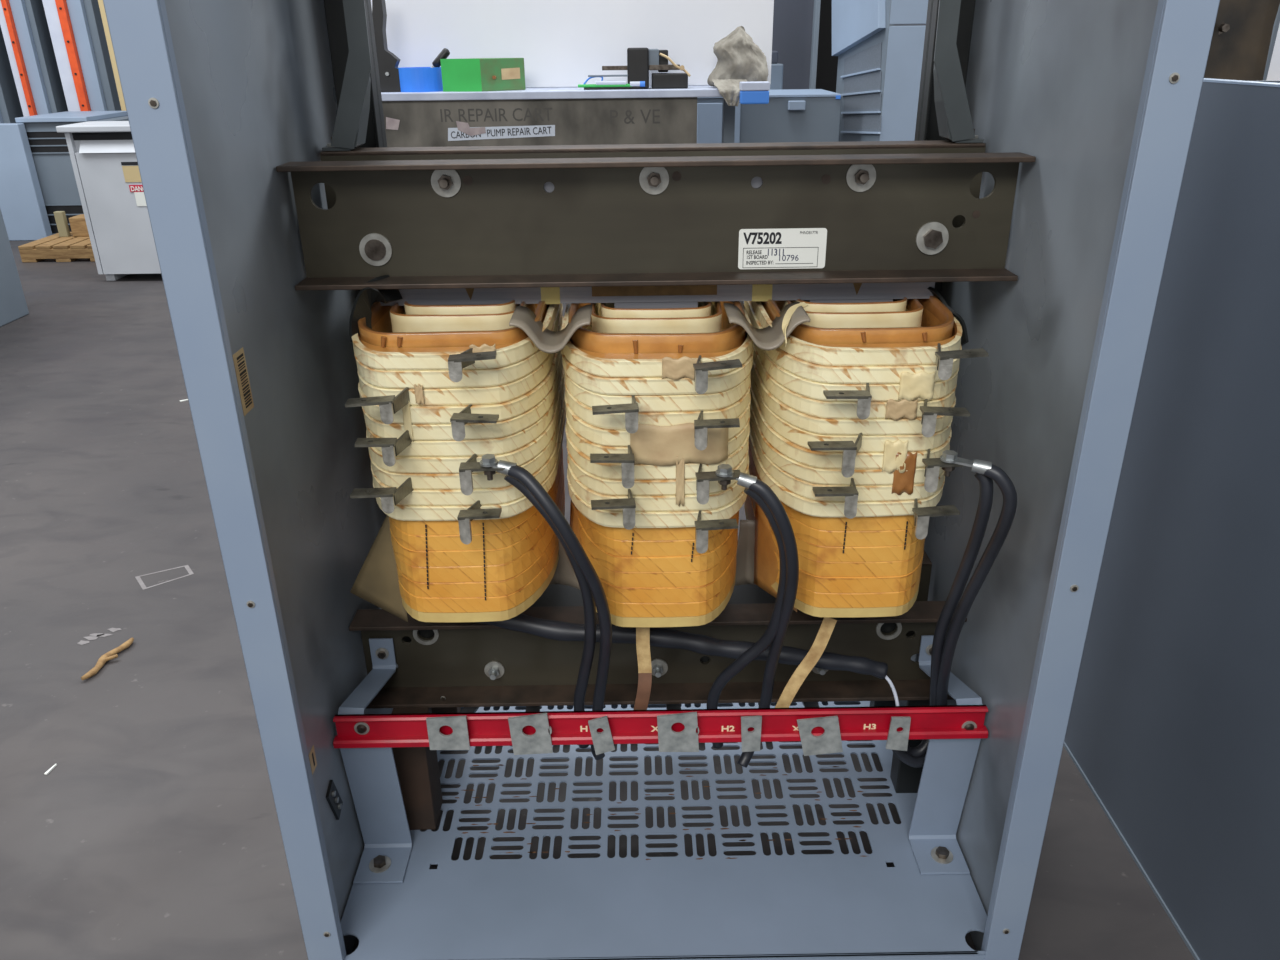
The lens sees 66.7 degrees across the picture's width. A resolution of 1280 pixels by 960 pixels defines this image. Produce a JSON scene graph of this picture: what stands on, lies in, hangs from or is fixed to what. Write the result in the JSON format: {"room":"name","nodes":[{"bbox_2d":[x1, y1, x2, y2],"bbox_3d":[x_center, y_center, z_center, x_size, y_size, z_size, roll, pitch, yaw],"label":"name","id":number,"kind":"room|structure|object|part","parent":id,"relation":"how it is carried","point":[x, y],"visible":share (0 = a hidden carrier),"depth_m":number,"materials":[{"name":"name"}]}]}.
{"room":"electrical repair workshop","nodes":[
{"label":"electrical repair workshop","id":0,"kind":"room"},
{"bbox_2d":[0,241,1194,959],"bbox_3d":[-0.018,-1.497,6.375,28.000,0.100,21.000,-1,24,0],"label":"floor","id":1,"kind":"structure","parent":0,"point":[154,832],"depth_m":1.87,"materials":[{"name":"concrete"}]},
{"bbox_2d":[0,209,28,326],"bbox_3d":[-3.595,-1.027,4.047,1.100,1.040,1.300,-1,24,0],"label":"base cabinet","id":2,"kind":"object","parent":1,"relation":"on","point":[13,305],"visible":1,"depth_m":4.69,"materials":[{"name":"metal"}]},
{"bbox_2d":[0,123,51,240],"bbox_3d":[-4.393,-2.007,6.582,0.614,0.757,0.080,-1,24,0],"label":"base cabinet","id":3,"kind":"object","parent":1,"relation":"on","point":[22,205],"visible":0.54,"depth_m":6.57,"materials":[{"name":"metal"}]},
{"bbox_2d":[44,764,56,774],"bbox_3d":[-1.083,0.532,1.788,0.005,0.003,0.027,3,25,7],"label":"paper scrap","id":4,"kind":"object","parent":1,"relation":"on","point":[55,765],"visible":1,"depth_m":1.78,"materials":[{"name":"white paper"}]},
{"bbox_2d":[18,232,94,262],"bbox_3d":[-3.571,-1.497,6.228,0.513,0.100,0.500,-1,24,0],"label":"wooden pallet","id":5,"kind":"object","parent":1,"relation":"on","point":[62,249],"visible":0.56,"depth_m":6.01,"materials":[{"name":"brown wood"}]},
{"bbox_2d":[53,211,70,236],"bbox_3d":[-3.705,-1.641,6.238,0.055,0.158,0.040,-1,24,0],"label":"board offcut","id":6,"kind":"object","parent":5,"relation":"on","point":[60,216],"visible":1,"depth_m":6.22,"materials":[{"name":"beige wood"}]},
{"bbox_2d":[69,214,88,236],"bbox_3d":[-3.563,-1.649,6.297,0.170,0.120,0.150,-1,24,0],"label":"wood block","id":7,"kind":"object","parent":5,"relation":"on","point":[78,225],"visible":0.49,"depth_m":6.23,"materials":[{"name":"brown wood"}]},
{"bbox_2d":[0,0,125,122],"bbox_3d":[-4.135,-3.663,7.164,3.630,3.290,0.500,-1,24,0],"label":"storage rack","id":8,"kind":"object","parent":1,"relation":"on","point":[56,56],"visible":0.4,"depth_m":7.27,"materials":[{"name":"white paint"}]},
{"bbox_3d":[-4.876,-3.675,7.211,0.052,3.290,0.290,-1,24,0],"label":"frame","id":9,"kind":"part","parent":8,"relation":"part of","materials":[{"name":"grey metal"}]},
{"bbox_3d":[-4.560,-3.616,7.071,0.089,3.290,0.060,-1,24,0],"label":"frame post","id":10,"kind":"part","parent":8,"relation":"part of","materials":[{"name":"orange metal"}]},
{"bbox_3d":[-4.495,-3.681,7.213,0.044,3.290,0.290,-1,24,0],"label":"frame","id":11,"kind":"part","parent":8,"relation":"part of","materials":[{"name":"grey metal"}]},
{"bbox_3d":[-4.138,-3.622,7.073,0.104,3.290,0.060,-1,24,0],"label":"frame post","id":12,"kind":"part","parent":8,"relation":"part of","materials":[{"name":"orange metal"}]},
{"bbox_3d":[-4.058,-3.687,7.214,0.059,3.290,0.290,-1,24,0],"label":"frame","id":13,"kind":"part","parent":8,"relation":"part of","materials":[{"name":"grey metal"}]},
{"bbox_2d":[15,111,128,234],"bbox_3d":[-3.839,-2.176,6.901,0.604,0.790,0.650,-1,24,0],"label":"table","id":14,"kind":"object","parent":1,"relation":"on","point":[49,148],"visible":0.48,"depth_m":6.61,"materials":[{"name":"grey paint"}]},
{"bbox_2d":[78,628,120,644],"bbox_3d":[-1.217,0.352,2.191,0.074,0.001,0.069,-1,24,0],"label":"smear","id":15,"kind":"object","parent":1,"relation":"on","point":[93,636],"visible":1,"depth_m":2.19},
{"bbox_2d":[81,638,133,679],"bbox_3d":[-1.147,0.385,2.099,0.033,0.017,0.153,8,26,18],"label":"wood splinter","id":16,"kind":"object","parent":1,"relation":"on","point":[112,654],"visible":1,"depth_m":2.09,"materials":[{"name":"brown wood"}]},
{"bbox_2d":[56,121,160,280],"bbox_3d":[-2.554,-1.567,5.466,1.060,0.832,0.350,-1,24,0],"label":"base cabinet","id":17,"kind":"object","parent":1,"relation":"on","point":[102,153],"visible":0.38,"depth_m":5.31,"materials":[{"name":"white metal"}]},
{"bbox_3d":[-2.559,-1.931,5.302,1.060,0.033,0.350,-1,24,0],"label":"lid","id":18,"kind":"part","parent":17,"relation":"part of","materials":[{"name":"white metal"}]},
{"bbox_3d":[-3.005,-1.208,5.640,0.050,0.045,0.280,-1,24,0],"label":"foot rail","id":19,"kind":"part","parent":17,"relation":"part of","materials":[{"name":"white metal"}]},
{"bbox_2d":[135,565,193,589],"bbox_3d":[-1.193,0.243,2.432,0.143,0.001,0.123,-1,24,0],"label":"tape outline","id":20,"kind":"object","parent":1,"relation":"on","point":[187,567],"visible":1,"depth_m":2.43},
{"bbox_2d":[381,86,734,146],"bbox_3d":[-0.311,-0.858,3.556,1.472,1.062,0.340,-1,24,0],"label":"cart","id":21,"kind":"object","parent":1,"relation":"on","point":[553,115],"visible":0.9,"depth_m":3.23,"materials":[{"name":"metal"}]},
{"bbox_2d":[372,0,400,91],"bbox_3d":[-0.841,-1.438,3.195,0.110,0.304,0.059,-1,24,0],"label":"vice","id":22,"kind":"object","parent":21,"relation":"on","point":[388,62],"visible":0.88,"depth_m":3.20,"materials":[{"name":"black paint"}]},
{"bbox_2d":[397,67,442,91],"bbox_3d":[-0.739,-1.349,3.274,0.160,0.073,0.160,-1,24,0],"label":"plastic box","id":23,"kind":"object","parent":21,"relation":"on","point":[412,79],"visible":0.88,"depth_m":3.21,"materials":[{"name":"plastic"}]},
{"bbox_2d":[431,48,449,67],"bbox_3d":[-0.694,-1.374,3.252,0.126,0.127,0.027,-1,24,0],"label":"brush","id":24,"kind":"object","parent":23,"relation":"in","point":[444,53],"visible":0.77,"depth_m":3.23,"materials":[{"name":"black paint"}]},
{"bbox_2d":[440,58,525,91],"bbox_3d":[-0.518,-1.348,3.234,0.258,0.100,0.103,-14,28,-28],"label":"box","id":25,"kind":"object","parent":21,"relation":"on","point":[465,74],"visible":1,"depth_m":3.21,"materials":[{"name":"metal"}]},
{"bbox_2d":[371,0,773,87],"bbox_3d":[-0.299,-1.899,3.200,1.504,1.127,0.030,-1,24,0],"label":"wall","id":26,"kind":"structure","parent":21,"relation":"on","point":[561,43],"depth_m":3.35,"materials":[{"name":"paint"}]},
{"bbox_2d":[578,75,644,89],"bbox_3d":[-0.095,-1.322,3.231,0.223,0.045,0.023,-1,24,0],"label":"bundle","id":27,"kind":"object","parent":21,"relation":"on","point":[620,84],"visible":1,"depth_m":3.23,"materials":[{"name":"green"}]},
{"bbox_3d":[-0.116,-1.310,3.232,0.179,0.010,0.010,-1,24,0],"label":"rod","id":28,"kind":"part","parent":27,"relation":"part of","materials":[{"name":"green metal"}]},
{"bbox_3d":[-0.106,-1.338,3.220,0.132,0.006,0.006,-1,24,0],"label":"rod","id":29,"kind":"part","parent":27,"relation":"part of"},
{"bbox_3d":[-0.093,-1.303,3.236,0.186,0.008,0.008,-1,24,0],"label":"rod","id":30,"kind":"part","parent":27,"relation":"part of","materials":[{"name":"metal"}]},
{"bbox_2d":[602,48,690,88],"bbox_3d":[0.020,-1.381,3.262,0.295,0.126,0.131,-1,24,0],"label":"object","id":31,"kind":"object","parent":21,"relation":"on","point":[640,61],"visible":0.98,"depth_m":3.22,"materials":[{"name":"metal"}]},
{"bbox_3d":[-0.007,-1.383,3.267,0.071,0.126,0.120,-1,24,0],"label":"motor","id":32,"kind":"part","parent":31,"relation":"part of","materials":[{"name":"black paint"}]},
{"bbox_3d":[0.324,-0.901,3.663,0.040,1.038,0.040,-1,24,0],"label":"leg","id":33,"kind":"part","parent":21,"relation":"part of","materials":[{"name":"grey metal"}]},
{"bbox_2d":[707,26,767,105],"bbox_3d":[0.330,-1.376,3.232,0.206,0.238,0.219,-1,24,0],"label":"rag","id":34,"kind":"object","parent":21,"relation":"on","point":[740,59],"visible":0.98,"depth_m":3.21,"materials":[{"name":"beige fabric"}]},
{"bbox_2d":[103,0,1219,959],"bbox_3d":[0.022,-0.156,1.277,0.952,1.652,0.617,-1,24,0],"label":"enclosure","id":35,"kind":"object","parent":1,"relation":"on","point":[1104,95],"visible":0.67,"depth_m":1.24,"materials":[{"name":"grey metal"}]},
{"bbox_3d":[-0.431,-0.145,1.279,0.046,1.640,0.614,-1,24,0],"label":"panel","id":36,"kind":"part","parent":35,"relation":"part of","materials":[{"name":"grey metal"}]},
{"bbox_3d":[-0.421,0.442,1.345,0.007,0.069,0.046,-1,24,0],"label":"hinge plate","id":37,"kind":"part","parent":35,"relation":"part of","materials":[{"name":"metal"}]},
{"bbox_3d":[-0.406,-0.302,1.518,0.060,1.550,0.050,-1,24,0],"label":"post","id":38,"kind":"part","parent":35,"relation":"part of","materials":[{"name":"metal"}]},
{"bbox_3d":[-0.385,0.415,1.449,0.072,0.296,0.194,-1,24,0],"label":"bracket leg","id":39,"kind":"part","parent":35,"relation":"part of","materials":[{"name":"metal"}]},
{"bbox_2d":[276,0,1035,829],"bbox_3d":[0.021,-0.197,1.333,0.905,1.500,0.543,-1,24,0],"label":"transformer","id":40,"kind":"object","parent":35,"relation":"in","point":[832,385],"visible":0.98,"depth_m":1.23,"materials":[{"name":"brown metal"}]},
{"bbox_2d":[413,630,438,644],"bbox_3d":[-0.325,0.233,1.477,0.039,0.039,0.003,-1,24,0],"label":"washer","id":41,"kind":"object","parent":40,"relation":"in","point":[423,637],"depth_m":1.48,"materials":[{"name":"metal"}]},
{"bbox_2d":[480,454,611,759],"bbox_3d":[-0.093,0.199,1.243,0.160,0.508,0.101,-19,30,-34],"label":"power cable","id":42,"kind":"object","parent":40,"relation":"attached to","point":[513,470],"visible":0.87,"depth_m":1.15,"materials":[{"name":"black rubber"}]},
{"bbox_2d":[504,475,595,748],"bbox_3d":[-0.094,0.194,1.258,0.079,0.471,0.119,18,30,35],"label":"power cable","id":43,"kind":"object","parent":40,"relation":"attached to","point":[589,605],"visible":0.62,"depth_m":1.25,"materials":[{"name":"black rubber"}]},
{"bbox_2d":[333,705,987,755],"bbox_3d":[0.029,0.347,1.344,0.905,0.078,0.019,-1,24,0],"label":"bar","id":44,"kind":"object","parent":40,"relation":"attached to","point":[820,730],"visible":1,"depth_m":1.34,"materials":[{"name":"red paint"}]},
{"bbox_3d":[-0.263,0.347,1.332,0.055,0.056,0.003,-1,24,0],"label":"lug plate","id":45,"kind":"part","parent":44,"relation":"part of","materials":[{"name":"silver metal"}]},
{"bbox_3d":[-0.150,0.348,1.334,0.058,0.069,0.003,-1,24,0],"label":"lug plate","id":46,"kind":"part","parent":44,"relation":"part of","materials":[{"name":"silver metal"}]},
{"bbox_3d":[-0.053,0.351,1.336,0.036,0.065,0.003,-1,24,0],"label":"lug plate","id":47,"kind":"part","parent":44,"relation":"part of","materials":[{"name":"silver metal"}]},
{"bbox_3d":[0.052,0.346,1.335,0.058,0.067,0.003,-1,24,0],"label":"lug plate","id":48,"kind":"part","parent":44,"relation":"part of","materials":[{"name":"silver metal"}]},
{"bbox_3d":[0.152,0.349,1.338,0.029,0.059,0.003,-1,24,0],"label":"lug plate","id":49,"kind":"part","parent":44,"relation":"part of","materials":[{"name":"silver metal"}]},
{"bbox_3d":[0.248,0.353,1.340,0.067,0.066,0.003,-1,24,0],"label":"lug plate","id":50,"kind":"part","parent":44,"relation":"part of","materials":[{"name":"silver metal"}]},
{"bbox_3d":[0.356,0.350,1.340,0.030,0.057,0.003,-1,24,0],"label":"lug plate","id":51,"kind":"part","parent":44,"relation":"part of","materials":[{"name":"silver metal"}]},
{"bbox_2d":[473,613,899,705],"bbox_3d":[0.068,0.256,1.405,0.618,0.181,0.069,1,24,4],"label":"cable","id":52,"kind":"object","parent":40,"relation":"on","point":[550,629],"visible":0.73,"depth_m":1.38,"materials":[{"name":"black rubber"}]},
{"bbox_2d":[707,488,785,748],"bbox_3d":[0.146,0.194,1.281,0.072,0.457,0.123,-10,26,-19],"label":"power cable","id":53,"kind":"object","parent":40,"relation":"attached to","point":[767,638],"visible":0.75,"depth_m":1.29,"materials":[{"name":"black rubber"}]},
{"bbox_2d":[716,464,798,767],"bbox_3d":[0.144,0.203,1.272,0.105,0.511,0.122,-1,24,0],"label":"power cable","id":54,"kind":"object","parent":40,"relation":"attached to","point":[751,482],"visible":0.88,"depth_m":1.18,"materials":[{"name":"black rubber"}]},
{"bbox_2d":[876,623,901,639],"bbox_3d":[0.379,0.226,1.481,0.039,0.039,0.003,-1,24,0],"label":"washer","id":55,"kind":"object","parent":40,"relation":"in","point":[884,631],"depth_m":1.49,"materials":[{"name":"metal"}]},
{"bbox_2d":[907,473,993,756],"bbox_3d":[0.400,0.194,1.286,0.068,0.500,0.122,-1,24,0],"label":"power cable","id":56,"kind":"object","parent":40,"relation":"attached to","point":[975,540],"visible":0.76,"depth_m":1.23,"materials":[{"name":"black rubber"}]},
{"bbox_2d":[892,450,1016,767],"bbox_3d":[0.399,0.195,1.271,0.092,0.530,0.140,-1,24,0],"label":"power cable","id":57,"kind":"object","parent":40,"relation":"attached to","point":[986,468],"visible":0.81,"depth_m":1.18,"materials":[{"name":"black rubber"}]},
{"bbox_2d":[340,701,986,959],"bbox_3d":[0.030,0.556,1.598,0.907,0.090,0.608,-1,24,0],"label":"tray","id":58,"kind":"object","parent":35,"relation":"on","point":[837,905],"depth_m":1.42,"materials":[{"name":"metal"}]},
{"bbox_3d":[0.444,-0.314,1.521,0.060,1.550,0.050,-1,24,0],"label":"post","id":59,"kind":"part","parent":35,"relation":"part of","materials":[{"name":"metal"}]},
{"bbox_3d":[0.445,0.407,1.454,0.072,0.287,0.194,-1,24,0],"label":"bracket leg","id":60,"kind":"part","parent":35,"relation":"part of","materials":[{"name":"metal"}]},
{"bbox_3d":[0.475,-0.158,1.283,0.046,1.640,0.614,-1,24,0],"label":"panel","id":61,"kind":"part","parent":35,"relation":"part of","materials":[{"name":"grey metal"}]},
{"bbox_2d":[697,89,841,303],"bbox_3d":[0.538,-1.274,4.540,0.646,0.992,0.540,-1,24,0],"label":"base cabinet","id":62,"kind":"object","parent":1,"relation":"on","point":[790,115],"visible":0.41,"depth_m":4.17,"materials":[{"name":"blue metal"}]},
{"bbox_2d":[739,81,769,103],"bbox_3d":[0.371,-1.258,3.160,0.093,0.066,0.059,-1,24,0],"label":"bin","id":63,"kind":"object","parent":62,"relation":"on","point":[757,92],"visible":1,"depth_m":3.13,"materials":[{"name":"blue plastic"}]},
{"bbox_3d":[0.533,-1.730,4.352,0.646,0.008,0.506,-1,24,0],"label":"panel","id":64,"kind":"part","parent":62,"relation":"part of","materials":[{"name":"grey metal"}]},
{"bbox_3d":[0.664,-1.589,4.125,0.070,0.036,0.040,-1,24,0],"label":"handle","id":65,"kind":"part","parent":62,"relation":"part of","materials":[{"name":"grey metal"}]},
{"bbox_2d":[770,63,782,89],"bbox_3d":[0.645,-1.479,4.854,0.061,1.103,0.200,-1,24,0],"label":"base cabinet","id":66,"kind":"object","parent":1,"relation":"on","point":[776,69],"visible":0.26,"depth_m":4.56,"materials":[{"name":"grey metal"}]},
{"bbox_2d":[771,51,777,63],"bbox_3d":[0.632,-2.006,4.616,0.033,0.055,0.100,-1,24,0],"label":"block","id":67,"kind":"object","parent":66,"relation":"on","point":[774,60],"visible":0.67,"depth_m":4.57,"materials":[{"name":"grey"}]},
{"bbox_2d":[772,0,813,88],"bbox_3d":[0.755,-2.533,5.257,0.271,2.690,0.600,-1,24,0],"label":"tall cabinet","id":68,"kind":"object","parent":1,"relation":"on","point":[792,19],"visible":0.1,"depth_m":5.04,"materials":[{"name":"grey metal"}]},
{"bbox_2d":[809,0,820,88],"bbox_3d":[0.898,-2.391,4.939,0.026,2.690,0.060,-1,24,0],"label":"door frame","id":69,"kind":"structure","parent":1,"relation":"on","point":[816,11],"depth_m":4.99,"materials":[{"name":"grey metal"}]},
{"bbox_2d":[832,0,927,141],"bbox_3d":[1.169,-1.921,4.256,0.534,2.390,1.005,-3,24,-4],"label":"tall cabinet","id":70,"kind":"object","parent":1,"relation":"on","point":[879,68],"visible":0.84,"depth_m":3.95,"materials":[{"name":"grey metal"}]},
{"bbox_3d":[0.919,-2.202,4.146,0.029,0.730,0.930,-2,24,-3],"label":"door","id":71,"kind":"part","parent":70,"relation":"part of","materials":[{"name":"grey metal"}]},
{"bbox_3d":[0.951,-1.506,4.216,0.011,0.051,0.590,-2,24,-3],"label":"louvre rail","id":72,"kind":"part","parent":70,"relation":"part of","materials":[{"name":"grey metal"}]},
{"bbox_3d":[0.943,-1.749,4.184,0.011,0.055,0.585,-2,24,-3],"label":"louvre rail","id":73,"kind":"part","parent":70,"relation":"part of","materials":[{"name":"grey metal"}]},
{"bbox_3d":[0.948,-1.588,4.205,0.011,0.049,0.590,-2,24,-3],"label":"louvre rail","id":74,"kind":"part","parent":70,"relation":"part of","materials":[{"name":"grey metal"}]},
{"bbox_3d":[0.946,-1.668,4.195,0.011,0.050,0.588,-2,24,-3],"label":"louvre rail","id":75,"kind":"part","parent":70,"relation":"part of","materials":[{"name":"grey metal"}]},
{"bbox_3d":[0.955,-1.537,4.196,0.002,0.105,0.573,-2,24,-3],"label":"louvre panel","id":76,"kind":"part","parent":70,"relation":"part of","materials":[{"name":"grey"}]},
{"bbox_3d":[0.953,-1.621,4.183,0.002,0.106,0.571,-2,24,-3],"label":"louvre panel","id":77,"kind":"part","parent":70,"relation":"part of","materials":[{"name":"grey"}]},
{"bbox_3d":[0.950,-1.702,4.173,0.002,0.111,0.570,-2,24,-3],"label":"louvre panel","id":78,"kind":"part","parent":70,"relation":"part of","materials":[{"name":"grey metal"}]},
{"bbox_3d":[0.947,-1.794,4.157,0.002,0.142,0.568,-2,24,-3],"label":"louvre panel","id":79,"kind":"part","parent":70,"relation":"part of","materials":[{"name":"grey metal"}]},
{"bbox_3d":[0.956,-1.874,4.159,0.062,2.390,0.751,-1,24,0],"label":"panel","id":80,"kind":"part","parent":70,"relation":"part of","materials":[{"name":"grey metal"}]},
{"bbox_3d":[1.223,-1.730,3.831,0.504,2.390,0.030,-1,24,0],"label":"panel","id":81,"kind":"part","parent":70,"relation":"part of","materials":[{"name":"metal"}]},
{"bbox_2d":[1063,78,1279,959],"bbox_3d":[1.259,0.178,1.110,0.938,1.152,1.500,-1,24,0],"label":"enclosure","id":82,"kind":"object","parent":1,"relation":"on","point":[1173,728],"visible":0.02,"depth_m":1.35,"materials":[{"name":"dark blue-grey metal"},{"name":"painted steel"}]},
{"bbox_3d":[1.256,-0.123,1.792,0.930,1.140,0.010,-1,24,0],"label":"panel","id":83,"kind":"part","parent":82,"relation":"part of","materials":[{"name":"grey metal"}]},
{"bbox_2d":[1204,0,1279,80],"bbox_3d":[1.042,-0.511,2.111,0.467,1.597,0.122,-1,24,0],"label":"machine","id":84,"kind":"object","parent":1,"relation":"on","point":[1241,38],"visible":0.16,"depth_m":1.94,"materials":[{"name":"metal"}]},
{"bbox_2d":[1263,5,1279,80],"bbox_3d":[1.749,-1.046,2.790,0.016,1.990,0.060,-1,24,0],"label":"steel post","id":85,"kind":"object","parent":1,"relation":"on","point":[1277,20],"visible":0.02,"depth_m":2.69,"materials":[{"name":"grey metal"}]},
{"bbox_3d":[3.347,-1.218,4.342,1.600,0.990,0.400,-1,24,0],"label":"crate","id":86,"kind":"object","parent":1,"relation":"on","visible":0},
{"bbox_2d":[1266,24,1279,80],"bbox_3d":[3.385,-2.260,3.866,1.500,1.300,0.290,-1,24,0],"label":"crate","id":87,"kind":"object","parent":86,"relation":"on","point":[1274,69],"visible":0.02,"depth_m":4.04,"materials":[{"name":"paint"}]},
{"bbox_2d":[816,0,837,92],"bbox_3d":[1.238,-2.694,5.601,0.450,2.690,0.050,-1,24,0],"label":"door frame","id":88,"kind":"structure","parent":0,"point":[827,64],"depth_m":5.67,"materials":[{"name":"black metal"}]},
{"bbox_2d":[894,24,925,25],"bbox_3d":[-0.107,-6.612,10.182,28.000,6.090,0.150,-1,24,0],"label":"wall","id":89,"kind":"structure","parent":0,"point":[894,24],"depth_m":10.83,"materials":[{"name":"grey metal"}]}
]}

